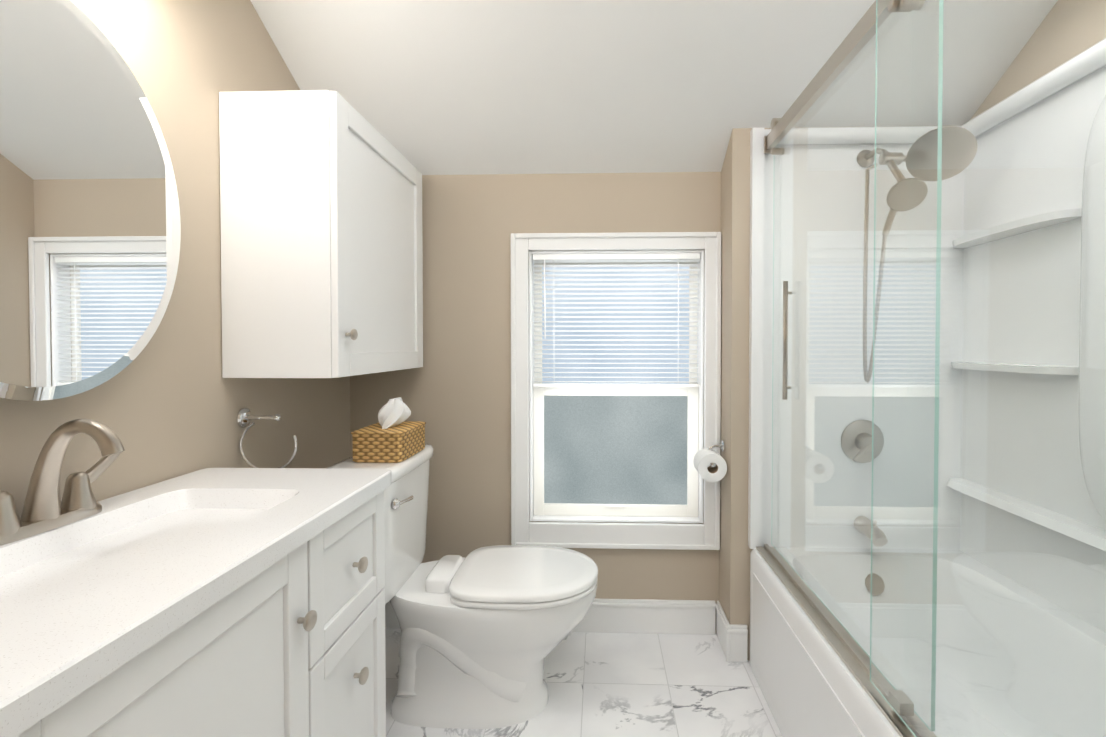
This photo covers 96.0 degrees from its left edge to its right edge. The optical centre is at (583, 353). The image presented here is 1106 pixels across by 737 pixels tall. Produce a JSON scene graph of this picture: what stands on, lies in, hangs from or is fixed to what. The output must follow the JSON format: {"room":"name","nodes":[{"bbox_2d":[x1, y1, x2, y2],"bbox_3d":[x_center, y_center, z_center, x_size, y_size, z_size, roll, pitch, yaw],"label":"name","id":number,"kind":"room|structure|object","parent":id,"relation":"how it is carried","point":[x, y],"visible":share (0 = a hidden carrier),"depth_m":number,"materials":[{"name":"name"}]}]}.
{"room":"bathroom","nodes":[
{"label":"bathroom","id":0,"kind":"room"},
{"bbox_2d":[0,0,350,518],"bbox_3d":[-1.099,-0.666,0.871,0.100,3.750,2.730,0,1,2],"label":"wall","id":1,"kind":"structure","parent":0,"point":[168,402],"depth_m":1.31,"materials":[{"name":"beige paint"}]},
{"bbox_2d":[0,0,180,400],"bbox_3d":[-1.003,-0.291,0.889,0.088,0.750,0.576,0,1,2],"label":"mirror","id":2,"kind":"object","parent":1,"relation":"attached to","point":[90,231],"visible":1,"depth_m":0.94,"materials":[{"name":"clear glass"}]},
{"bbox_2d":[236,408,297,467],"bbox_3d":[-0.944,0.260,1.502,0.167,0.192,0.060,0,1,2],"label":"towel ring","id":3,"kind":"object","parent":1,"relation":"attached to","point":[245,417],"visible":0.79,"depth_m":1.49,"materials":[{"name":"silver metal"}]},
{"bbox_2d":[219,90,422,377],"bbox_3d":[-0.835,-0.340,1.743,0.367,0.810,0.680,0,1,2],"label":"upper cabinet","id":4,"kind":"object","parent":1,"relation":"attached to","point":[321,234],"visible":1,"depth_m":1.41,"materials":[{"name":"white wood"}]},
{"bbox_2d":[350,172,720,632],"bbox_3d":[-0.214,0.113,2.170,1.585,2.150,0.100,0,1,2],"label":"wall","id":5,"kind":"structure","parent":0,"point":[454,392],"depth_m":2.12,"materials":[{"name":"beige paint"}]},
{"bbox_2d":[385,598,747,661],"bbox_3d":[-0.196,1.124,1.745,1.648,0.142,0.779,0,1,2],"label":"baseboard","id":6,"kind":"structure","parent":5,"relation":"attached to","point":[657,616],"depth_m":2.10,"materials":[{"name":"white wood"}]},
{"bbox_2d":[511,232,720,549],"bbox_3d":[0.136,0.159,2.143,0.879,1.328,0.125,0,1,2],"label":"window","id":7,"kind":"structure","parent":5,"relation":"in","point":[615,451],"depth_m":2.16,"materials":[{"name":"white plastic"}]},
{"bbox_2d":[533,253,699,386],"bbox_3d":[0.139,-0.140,2.119,0.707,0.565,0.031,0,1,2],"label":"window blind","id":8,"kind":"object","parent":7,"relation":"attached to","point":[626,257],"visible":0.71,"depth_m":2.12,"materials":[{"name":"white plastic"}]},
{"bbox_2d":[250,0,874,174],"bbox_3d":[0.180,-1.507,0.815,2.660,1.648,2.730,0,1,2],"label":"ceiling","id":9,"kind":"structure","parent":0,"point":[452,87],"depth_m":1.71,"materials":[{"name":"white paint"}]},
{"bbox_2d":[385,628,781,736],"bbox_3d":[0.180,1.240,0.860,2.660,0.060,2.730,0,1,2],"label":"floor","id":10,"kind":"structure","parent":0,"point":[601,684],"depth_m":1.75,"materials":[{"name":"stone"}]},
{"bbox_2d":[16,490,385,736],"bbox_3d":[-0.780,0.784,0.902,0.532,0.850,0.885,0,1,2],"label":"bathroom vanity","id":11,"kind":"object","parent":10,"relation":"on","point":[292,644],"visible":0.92,"depth_m":0.90,"materials":[{"name":"white wood"}]},
{"bbox_2d":[0,468,390,736],"bbox_3d":[-0.786,0.373,0.893,0.520,0.108,0.920,0,1,2],"label":"countertop","id":12,"kind":"structure","parent":11,"relation":"on","point":[117,582],"depth_m":0.81,"materials":[{"name":"stone"}]},
{"bbox_2d":[0,419,124,544],"bbox_3d":[-0.930,0.218,0.905,0.184,0.200,0.304,0,1,2],"label":"faucet","id":13,"kind":"object","parent":12,"relation":"on","point":[44,509],"visible":1,"depth_m":0.89,"materials":[{"name":"silver metal"}]},
{"bbox_2d":[326,444,597,728],"bbox_3d":[-0.381,0.776,1.716,0.865,0.840,0.486,0,1,2],"label":"toilet","id":14,"kind":"object","parent":10,"relation":"on","point":[485,631],"visible":0.83,"depth_m":1.61,"materials":[{"name":"white ceramic"}]},
{"bbox_2d":[351,397,425,462],"bbox_3d":[-0.671,0.257,1.733,0.178,0.194,0.248,0,1,2],"label":"tissue box","id":15,"kind":"object","parent":14,"relation":"on","point":[392,435],"visible":1,"depth_m":1.64,"materials":[{"name":"wicker"}]},
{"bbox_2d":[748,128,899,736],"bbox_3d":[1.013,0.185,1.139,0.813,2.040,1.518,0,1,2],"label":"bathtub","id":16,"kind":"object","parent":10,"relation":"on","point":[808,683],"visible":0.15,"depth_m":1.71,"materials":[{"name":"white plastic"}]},
{"bbox_2d":[756,0,1105,736],"bbox_3d":[0.659,-0.039,1.142,0.090,1.586,1.467,0,1,2],"label":"shower enclosure","id":17,"kind":"object","parent":16,"relation":"attached to","point":[934,556],"visible":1,"depth_m":0.86,"materials":[{"name":"clear glass"}]},
{"bbox_2d":[719,128,770,659],"bbox_3d":[1.063,0.041,2.037,0.975,2.300,0.280,0,1,2],"label":"wall","id":18,"kind":"structure","parent":0,"point":[735,550],"depth_m":1.92,"materials":[{"name":"beige paint"}]},
{"bbox_2d":[693,440,726,481],"bbox_3d":[0.513,0.428,1.995,0.119,0.152,0.123,0,1,2],"label":"paper holder","id":19,"kind":"object","parent":18,"relation":"attached to","point":[716,471],"visible":1,"depth_m":1.95,"materials":[{"name":"white paper"}]}
]}

